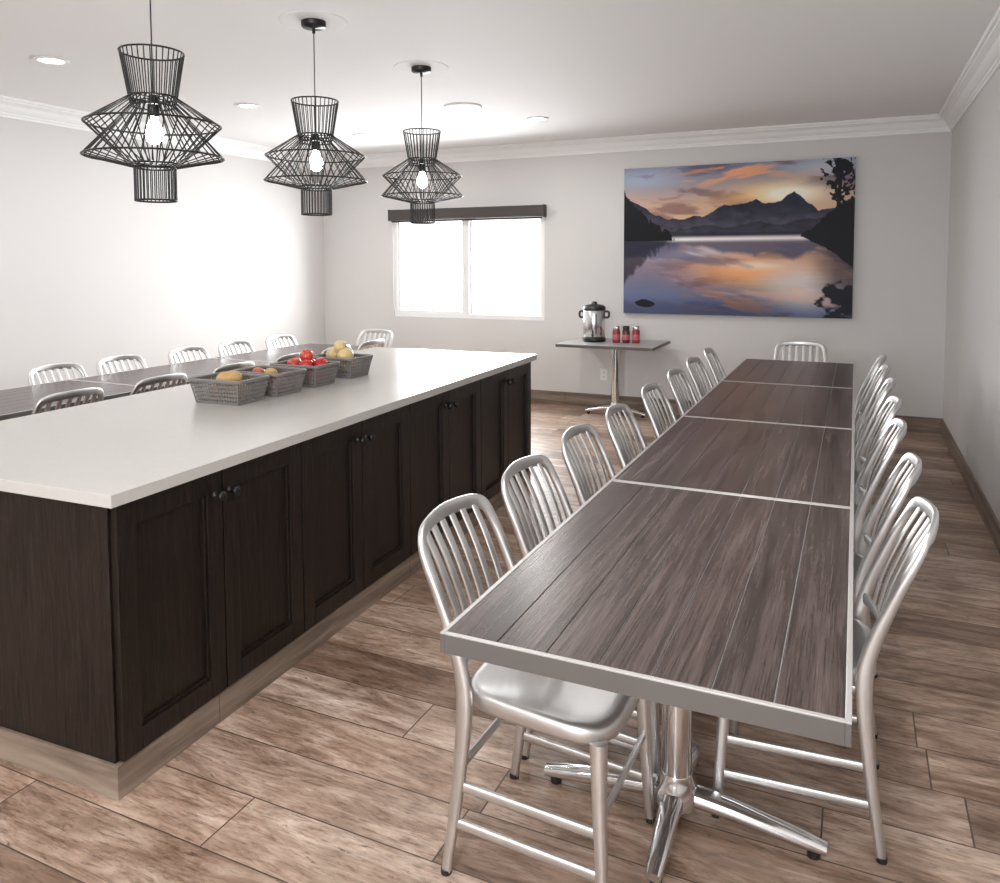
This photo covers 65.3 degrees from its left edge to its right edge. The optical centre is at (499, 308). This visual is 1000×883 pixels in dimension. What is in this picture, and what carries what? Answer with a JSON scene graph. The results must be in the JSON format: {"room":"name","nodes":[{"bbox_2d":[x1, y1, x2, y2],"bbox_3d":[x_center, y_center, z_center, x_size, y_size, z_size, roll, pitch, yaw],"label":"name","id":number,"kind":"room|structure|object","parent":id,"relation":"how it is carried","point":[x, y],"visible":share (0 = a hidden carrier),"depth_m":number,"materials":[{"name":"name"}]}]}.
{"room":"common room","nodes":[
{"label":"common room","id":0,"kind":"room"},
{"bbox_2d":[0,117,324,389],"bbox_3d":[-4.256,-0.134,4.780,0.150,2.710,10.370,1,4,24],"label":"wall","id":1,"kind":"structure","parent":0,"point":[90,272],"depth_m":6.89,"materials":[{"name":"paint"}]},
{"bbox_2d":[0,95,323,169],"bbox_3d":[-4.172,-1.412,4.579,0.112,0.135,10.220,1,4,24],"label":"trim","id":2,"kind":"structure","parent":1,"relation":"attached to","point":[10,107],"depth_m":6.42,"materials":[{"name":"white paint"}]},
{"bbox_2d":[0,402,999,882],"bbox_3d":[-1.262,1.347,3.424,6.790,0.100,10.520,1,4,24],"label":"floor","id":3,"kind":"structure","parent":0,"point":[340,769],"depth_m":2.26,"materials":[{"name":"brown wood"}]},
{"bbox_2d":[28,363,86,385],"bbox_3d":[-2.625,0.785,4.902,0.539,0.853,0.423,1,4,24],"label":"dining chair","id":4,"kind":"object","parent":3,"relation":"on","point":[56,366],"visible":0.16,"depth_m":4.98,"materials":[{"name":"metal"}]},
{"bbox_2d":[32,387,103,413],"bbox_3d":[-2.394,0.834,4.106,0.539,0.853,0.423,1,4,24],"label":"dining chair","id":5,"kind":"object","parent":3,"relation":"on","point":[94,391],"visible":0.13,"depth_m":3.95,"materials":[{"name":"metal"}]},
{"bbox_2d":[0,380,154,420],"bbox_3d":[-2.626,0.870,4.251,0.754,0.760,1.186,1,4,24],"label":"dining table","id":6,"kind":"object","parent":3,"relation":"on","point":[19,401],"visible":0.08,"depth_m":4.41,"materials":[{"name":"laminate"}]},
{"bbox_2d":[96,355,147,374],"bbox_3d":[-2.426,0.758,5.338,0.539,0.853,0.423,1,4,24],"label":"dining chair","id":7,"kind":"object","parent":3,"relation":"on","point":[101,363],"visible":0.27,"depth_m":5.42,"materials":[{"name":"metal"}]},
{"bbox_2d":[130,373,186,394],"bbox_3d":[-2.158,0.801,4.624,0.539,0.853,0.423,1,4,24],"label":"dining chair","id":8,"kind":"object","parent":3,"relation":"on","point":[174,377],"visible":0.15,"depth_m":4.46,"materials":[{"name":"metal"}]},
{"bbox_2d":[69,358,273,389],"bbox_3d":[-2.133,0.802,5.332,0.754,0.760,1.186,1,4,24],"label":"dining table","id":9,"kind":"object","parent":3,"relation":"on","point":[194,368],"visible":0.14,"depth_m":5.27,"materials":[{"name":"laminate"}]},
{"bbox_2d":[168,346,210,363],"bbox_3d":[-2.177,0.724,5.883,0.539,0.853,0.423,1,4,24],"label":"dining chair","id":10,"kind":"object","parent":3,"relation":"on","point":[187,349],"visible":0.19,"depth_m":5.97,"materials":[{"name":"metal"}]},
{"bbox_2d":[211,361,254,378],"bbox_3d":[-1.917,0.768,5.151,0.539,0.853,0.423,1,4,24],"label":"dining chair","id":11,"kind":"object","parent":3,"relation":"on","point":[240,365],"visible":0.16,"depth_m":4.98,"materials":[{"name":"metal"}]},
{"bbox_2d":[218,340,254,355],"bbox_3d":[-1.970,0.696,6.338,0.539,0.853,0.423,1,4,24],"label":"dining chair","id":12,"kind":"object","parent":3,"relation":"on","point":[235,343],"visible":0.2,"depth_m":6.42,"materials":[{"name":"metal"}]},
{"bbox_2d":[0,347,536,800],"bbox_3d":[-0.964,0.828,3.906,1.252,0.876,3.380,1,4,22],"label":"kitchen island","id":13,"kind":"object","parent":3,"relation":"on","point":[167,556],"visible":0.91,"depth_m":2.57,"materials":[{"name":"wood"}]},
{"bbox_2d":[188,372,268,405],"bbox_3d":[-1.211,0.359,3.493,0.296,0.111,0.220,1,4,23],"label":"storage basket","id":14,"kind":"object","parent":13,"relation":"on","point":[260,381],"visible":0.9,"depth_m":3.42,"materials":[{"name":"wicker"}]},
{"bbox_2d":[207,371,250,398],"bbox_3d":[-1.211,0.342,3.507,0.200,0.127,0.117,0,4,-1],"label":"potatoes","id":15,"kind":"object","parent":14,"relation":"in","point":[230,375],"visible":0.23,"depth_m":3.47,"materials":[{"name":"food"}]},
{"bbox_2d":[232,365,306,396],"bbox_3d":[-1.099,0.345,3.716,0.296,0.111,0.220,1,4,26],"label":"storage basket","id":16,"kind":"object","parent":13,"relation":"on","point":[297,373],"visible":0.53,"depth_m":3.65,"materials":[{"name":"plastic"}]},
{"bbox_2d":[252,366,287,389],"bbox_3d":[-1.097,0.335,3.717,0.206,0.117,0.145,1,4,24],"label":"onions","id":17,"kind":"object","parent":16,"relation":"in","point":[257,369],"visible":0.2,"depth_m":3.71,"materials":[{"name":"food"}]},
{"bbox_2d":[270,359,339,387],"bbox_3d":[-0.992,0.329,3.974,0.296,0.111,0.220,1,4,23],"label":"storage basket","id":18,"kind":"object","parent":13,"relation":"on","point":[319,371],"visible":0.56,"depth_m":3.89,"materials":[{"name":"wicker"}]},
{"bbox_2d":[284,349,328,383],"bbox_3d":[-0.991,0.292,3.973,0.223,0.172,0.149,1,4,24],"label":"apples","id":19,"kind":"object","parent":18,"relation":"in","point":[306,355],"visible":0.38,"depth_m":3.94,"materials":[{"name":"red food"}]},
{"bbox_2d":[313,353,372,378],"bbox_3d":[-0.868,0.311,4.269,0.296,0.111,0.220,1,4,24],"label":"storage basket","id":20,"kind":"object","parent":13,"relation":"on","point":[364,360],"visible":0.51,"depth_m":4.18,"materials":[{"name":"plastic"}]},
{"bbox_2d":[326,340,360,372],"bbox_3d":[-0.865,0.263,4.269,0.212,0.180,0.155,1,4,24],"label":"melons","id":21,"kind":"object","parent":20,"relation":"in","point":[340,349],"visible":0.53,"depth_m":4.24,"materials":[{"name":"yellow food"}]},
{"bbox_2d":[265,334,297,348],"bbox_3d":[-1.742,0.664,6.837,0.539,0.853,0.423,1,4,24],"label":"dining chair","id":22,"kind":"object","parent":3,"relation":"on","point":[284,337],"visible":0.2,"depth_m":6.92,"materials":[{"name":"metal"}]},
{"bbox_2d":[275,352,300,361],"bbox_3d":[-1.677,0.735,5.678,0.539,0.853,0.423,1,4,24],"label":"dining chair","id":23,"kind":"object","parent":3,"relation":"on","point":[294,355],"visible":0.05,"depth_m":5.46,"materials":[{"name":"metal"}]},
{"bbox_2d":[214,343,374,361],"bbox_3d":[-1.640,0.735,6.413,0.754,0.760,1.186,1,4,24],"label":"dining table","id":24,"kind":"object","parent":3,"relation":"on","point":[268,355],"visible":0.19,"depth_m":6.36,"materials":[{"name":"laminate"}]},
{"bbox_2d":[357,339,384,350],"bbox_3d":[-1.262,0.678,6.586,0.539,0.853,0.423,1,4,24],"label":"dining chair","id":25,"kind":"object","parent":3,"relation":"on","point":[380,342],"visible":0.11,"depth_m":6.41,"materials":[{"name":"metal"}]},
{"bbox_2d":[356,329,392,347],"bbox_3d":[-1.274,0.637,7.261,0.423,0.853,0.539,1,4,24],"label":"dining chair","id":26,"kind":"object","parent":3,"relation":"on","point":[370,331],"visible":0.23,"depth_m":7.46,"materials":[{"name":"metal"}]},
{"bbox_2d":[417,494,654,882],"bbox_3d":[0.085,0.954,2.005,0.539,0.853,0.423,2,4,26],"label":"dining chair","id":27,"kind":"object","parent":3,"relation":"on","point":[559,709],"visible":0.66,"depth_m":1.89,"materials":[{"name":"metal"}]},
{"bbox_2d":[501,454,659,772],"bbox_3d":[0.291,0.926,2.448,0.539,0.853,0.423,2,4,26],"label":"dining chair","id":28,"kind":"object","parent":3,"relation":"on","point":[510,501],"visible":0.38,"depth_m":2.45,"materials":[{"name":"metal"}]},
{"bbox_2d":[561,424,615,506],"bbox_3d":[0.513,0.895,2.949,0.539,0.853,0.423,1,4,25],"label":"dining chair","id":29,"kind":"object","parent":3,"relation":"on","point":[573,466],"visible":0.3,"depth_m":3.02,"materials":[{"name":"metal"}]},
{"bbox_2d":[555,337,669,417],"bbox_3d":[1.090,0.681,7.483,0.928,0.720,0.708,1,4,24],"label":"side table","id":30,"kind":"object","parent":3,"relation":"on","point":[644,345],"visible":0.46,"depth_m":7.44,"materials":[{"name":"laminate"}]},
{"bbox_2d":[578,301,609,341],"bbox_3d":[0.911,0.124,7.541,0.224,0.386,0.224,-2,4,-32],"label":"urn","id":31,"kind":"object","parent":30,"relation":"on","point":[594,317],"visible":1,"depth_m":7.45,"materials":[{"name":"metal"}]},
{"bbox_2d":[612,326,619,342],"bbox_3d":[1.104,0.244,7.406,0.074,0.161,0.074,1,4,24],"label":"spice jar","id":32,"kind":"object","parent":30,"relation":"on","point":[616,329],"visible":1,"depth_m":7.38,"materials":[{"name":"glass"}]},
{"bbox_2d":[622,326,629,342],"bbox_3d":[1.194,0.245,7.386,0.074,0.161,0.074,1,4,24],"label":"spice jar","id":33,"kind":"object","parent":30,"relation":"on","point":[626,329],"visible":1,"depth_m":7.36,"materials":[{"name":"red glass"}]},
{"bbox_2d":[632,326,639,342],"bbox_3d":[1.284,0.246,7.367,0.074,0.161,0.074,1,4,24],"label":"spice jar","id":34,"kind":"object","parent":30,"relation":"on","point":[635,332],"visible":1,"depth_m":7.34,"materials":[{"name":"glass"}]},
{"bbox_2d":[605,403,647,468],"bbox_3d":[0.735,0.867,3.395,0.539,0.853,0.423,1,4,23],"label":"dining chair","id":35,"kind":"object","parent":3,"relation":"on","point":[622,452],"visible":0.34,"depth_m":3.47,"materials":[{"name":"metal"}]},
{"bbox_2d":[440,480,853,882],"bbox_3d":[0.447,1.000,1.974,0.797,0.760,1.186,1,4,24],"label":"dining table","id":36,"kind":"object","parent":3,"relation":"on","point":[739,608],"visible":0.98,"depth_m":1.72,"materials":[{"name":"laminate"}]},
{"bbox_2d":[641,383,677,437],"bbox_3d":[0.998,0.831,3.980,0.539,0.853,0.423,1,4,26],"label":"dining chair","id":37,"kind":"object","parent":3,"relation":"on","point":[652,414],"visible":0.27,"depth_m":4.07,"materials":[{"name":"metal"}]},
{"bbox_2d":[667,368,697,415],"bbox_3d":[1.251,0.795,4.545,0.539,0.853,0.423,1,4,25],"label":"dining chair","id":38,"kind":"object","parent":3,"relation":"on","point":[682,408],"visible":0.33,"depth_m":4.64,"materials":[{"name":"metal"}]},
{"bbox_2d":[687,357,713,399],"bbox_3d":[1.494,0.761,5.093,0.539,0.853,0.423,2,4,26],"label":"dining chair","id":39,"kind":"object","parent":3,"relation":"on","point":[695,379],"visible":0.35,"depth_m":5.19,"materials":[{"name":"metal"}]},
{"bbox_2d":[704,348,725,384],"bbox_3d":[1.750,0.726,5.653,0.539,0.853,0.423,1,4,23],"label":"dining chair","id":40,"kind":"object","parent":3,"relation":"on","point":[707,351],"visible":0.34,"depth_m":5.77,"materials":[{"name":"metal"}]},
{"bbox_2d":[611,416,854,507],"bbox_3d":[0.940,0.932,3.054,0.797,0.760,1.186,1,4,24],"label":"dining table","id":41,"kind":"object","parent":3,"relation":"on","point":[788,462],"visible":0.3,"depth_m":2.88,"materials":[{"name":"laminate"}]},
{"bbox_2d":[682,381,854,429],"bbox_3d":[1.434,0.864,4.135,0.797,0.760,1.186,1,4,24],"label":"dining table","id":42,"kind":"object","parent":3,"relation":"on","point":[832,407],"visible":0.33,"depth_m":3.98,"materials":[{"name":"laminate"}]},
{"bbox_2d":[721,358,854,388],"bbox_3d":[1.927,0.797,5.216,0.797,0.760,1.186,1,4,24],"label":"dining table","id":43,"kind":"object","parent":3,"relation":"on","point":[806,373],"visible":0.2,"depth_m":5.09,"materials":[{"name":"laminate"}]},
{"bbox_2d":[774,341,826,361],"bbox_3d":[2.306,0.701,6.038,0.423,0.853,0.539,1,4,24],"label":"dining chair","id":44,"kind":"object","parent":3,"relation":"on","point":[783,344],"visible":0.26,"depth_m":6.22,"materials":[{"name":"metal"}]},
{"bbox_2d":[711,496,938,864],"bbox_3d":[0.895,0.942,2.162,0.539,0.853,0.423,1,4,23],"label":"dining chair","id":45,"kind":"object","parent":3,"relation":"on","point":[867,643],"visible":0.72,"depth_m":2.02,"materials":[{"name":"metal"}]},
{"bbox_2d":[855,354,885,413],"bbox_3d":[2.389,0.736,5.450,0.539,0.853,0.423,2,4,26],"label":"dining chair","id":46,"kind":"object","parent":3,"relation":"on","point":[881,359],"visible":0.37,"depth_m":5.22,"materials":[{"name":"metal"}]},
{"bbox_2d":[854,364,889,440],"bbox_3d":[2.143,0.770,4.906,0.539,0.853,0.423,1,4,24],"label":"dining chair","id":47,"kind":"object","parent":3,"relation":"on","point":[866,401],"visible":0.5,"depth_m":4.82,"materials":[{"name":"metal"}]},
{"bbox_2d":[854,377,895,517],"bbox_3d":[1.906,0.803,4.375,0.539,0.853,0.423,2,4,26],"label":"dining chair","id":48,"kind":"object","parent":3,"relation":"on","point":[889,384],"visible":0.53,"depth_m":4.16,"materials":[{"name":"metal"}]},
{"bbox_2d":[854,396,901,488],"bbox_3d":[1.627,0.841,3.771,0.539,0.853,0.423,1,4,23],"label":"dining chair","id":49,"kind":"object","parent":3,"relation":"on","point":[861,459],"visible":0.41,"depth_m":3.79,"materials":[{"name":"metal"}]},
{"bbox_2d":[854,418,906,552],"bbox_3d":[1.379,0.874,3.247,0.539,0.853,0.423,1,4,24],"label":"dining chair","id":50,"kind":"object","parent":3,"relation":"on","point":[863,492],"visible":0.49,"depth_m":3.15,"materials":[{"name":"metal"}]},
{"bbox_2d":[852,452,921,738],"bbox_3d":[1.128,0.910,2.673,0.539,0.853,0.423,2,4,26],"label":"dining chair","id":51,"kind":"object","parent":3,"relation":"on","point":[868,546],"visible":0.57,"depth_m":2.61,"materials":[{"name":"metal"}]},
{"bbox_2d":[0,0,999,156],"bbox_3d":[-1.270,-1.457,3.252,6.790,0.100,10.520,1,4,24],"label":"ceiling","id":52,"kind":"structure","parent":0,"point":[593,68],"depth_m":4.73,"materials":[{"name":"paint"}]},
{"bbox_2d":[33,56,69,64],"bbox_3d":[-2.691,-1.486,4.681,0.196,0.008,0.196,1,4,24],"label":"recessed light","id":53,"kind":"object","parent":52,"relation":"in","point":[49,60],"visible":1,"depth_m":4.68,"materials":[{"name":"white"}]},
{"bbox_2d":[80,0,224,202],"bbox_3d":[-1.354,-0.906,3.038,0.518,0.974,0.518,1,4,24],"label":"pendant lamp","id":54,"kind":"object","parent":52,"relation":"hanging from","point":[153,131],"visible":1,"depth_m":3.00,"materials":[{"name":"black metal"}]},
{"bbox_2d":[235,103,260,108],"bbox_3d":[-1.954,-1.573,6.056,0.196,0.008,0.196,1,4,24],"label":"recessed light","id":55,"kind":"object","parent":52,"relation":"in","point":[240,105],"visible":1,"depth_m":6.04,"materials":[{"name":"white"}]},
{"bbox_2d":[263,11,367,215],"bbox_3d":[-0.940,-0.964,3.969,0.518,0.974,0.518,0,4,7],"label":"pendant lamp","id":56,"kind":"object","parent":52,"relation":"hanging from","point":[313,21],"visible":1,"depth_m":3.92,"materials":[{"name":"black metal"}]},
{"bbox_2d":[352,133,372,136],"bbox_3d":[-1.321,-1.662,7.490,0.196,0.008,0.196,1,4,24],"label":"recessed light","id":57,"kind":"object","parent":52,"relation":"in","point":[357,134],"visible":1,"depth_m":7.50,"materials":[{"name":"white"}]},
{"bbox_2d":[381,60,462,223],"bbox_3d":[-0.491,-1.023,4.905,0.518,0.974,0.518,-1,4,-10],"label":"pendant lamp","id":58,"kind":"object","parent":52,"relation":"hanging from","point":[421,67],"visible":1,"depth_m":4.86,"materials":[{"name":"black metal"}]},
{"bbox_2d":[444,102,481,110],"bbox_3d":[-0.291,-1.578,6.112,0.300,0.014,0.300,1,4,24],"label":"recessed light","id":59,"kind":"object","parent":52,"relation":"in","point":[458,106],"depth_m":6.06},
{"bbox_2d":[526,117,548,121],"bbox_3d":[0.320,-1.616,6.656,0.196,0.008,0.196,1,4,24],"label":"recessed light","id":60,"kind":"object","parent":52,"relation":"in","point":[536,119],"visible":1,"depth_m":6.65,"materials":[{"name":"white"}]},
{"bbox_2d":[323,131,951,417],"bbox_3d":[0.883,-0.350,8.047,6.490,2.710,0.150,1,4,24],"label":"wall","id":61,"kind":"structure","parent":0,"point":[902,182],"depth_m":7.77,"materials":[{"name":"paint"}]},
{"bbox_2d":[388,204,546,222],"bbox_3d":[-0.390,-1.024,8.451,1.882,0.145,0.095,1,4,24],"label":"window blind","id":62,"kind":"object","parent":61,"relation":"attached to","point":[521,211],"visible":1,"depth_m":8.34,"materials":[{"name":"fabric"}]},
{"bbox_2d":[394,217,544,320],"bbox_3d":[-0.356,-0.468,8.578,1.850,1.150,0.080,1,4,24],"label":"window","id":63,"kind":"structure","parent":61,"relation":"in","point":[467,226],"depth_m":8.56,"materials":[{"name":"white plastic"}]},
{"bbox_2d":[600,369,607,379],"bbox_3d":[1.058,0.673,7.944,0.074,0.116,0.010,1,4,24],"label":"wall outlet","id":64,"kind":"object","parent":61,"relation":"attached to","point":[603,372],"visible":1,"depth_m":7.94,"materials":[{"name":"white plastic"}]},
{"bbox_2d":[323,114,949,169],"bbox_3d":[0.825,-1.627,7.850,6.490,0.135,0.112,1,4,24],"label":"trim","id":65,"kind":"structure","parent":61,"relation":"attached to","point":[931,123],"depth_m":7.44,"materials":[{"name":"white paint"}]},
{"bbox_2d":[531,389,940,433],"bbox_3d":[0.854,0.940,8.052,6.466,0.135,0.012,1,4,24],"label":"baseboard","id":66,"kind":"structure","parent":61,"relation":"attached to","point":[914,424],"depth_m":7.88,"materials":[{"name":"wood"}]},
{"bbox_2d":[623,157,855,318],"bbox_3d":[2.185,-0.644,7.329,2.080,1.423,0.042,1,4,24],"label":"landscape picture","id":67,"kind":"object","parent":61,"relation":"attached to","point":[769,238],"visible":1,"depth_m":7.27,"materials":[{"name":"fabric"}]},
{"bbox_2d":[943,68,999,521],"bbox_3d":[1.786,0.015,2.032,0.150,2.710,10.370,1,4,24],"label":"wall","id":68,"kind":"structure","parent":0,"point":[971,397],"depth_m":5.05,"materials":[{"name":"paint"}]},
{"bbox_2d":[938,6,999,130],"bbox_3d":[1.632,-1.268,1.939,0.112,0.135,10.220,1,4,24],"label":"trim","id":69,"kind":"structure","parent":68,"relation":"attached to","point":[984,62],"depth_m":4.85,"materials":[{"name":"white paint"}]},
{"bbox_2d":[941,418,999,553],"bbox_3d":[1.686,1.303,2.076,0.012,0.135,10.220,1,4,24],"label":"baseboard","id":70,"kind":"structure","parent":68,"relation":"attached to","point":[991,522],"depth_m":4.82,"materials":[{"name":"wood"}]}
]}

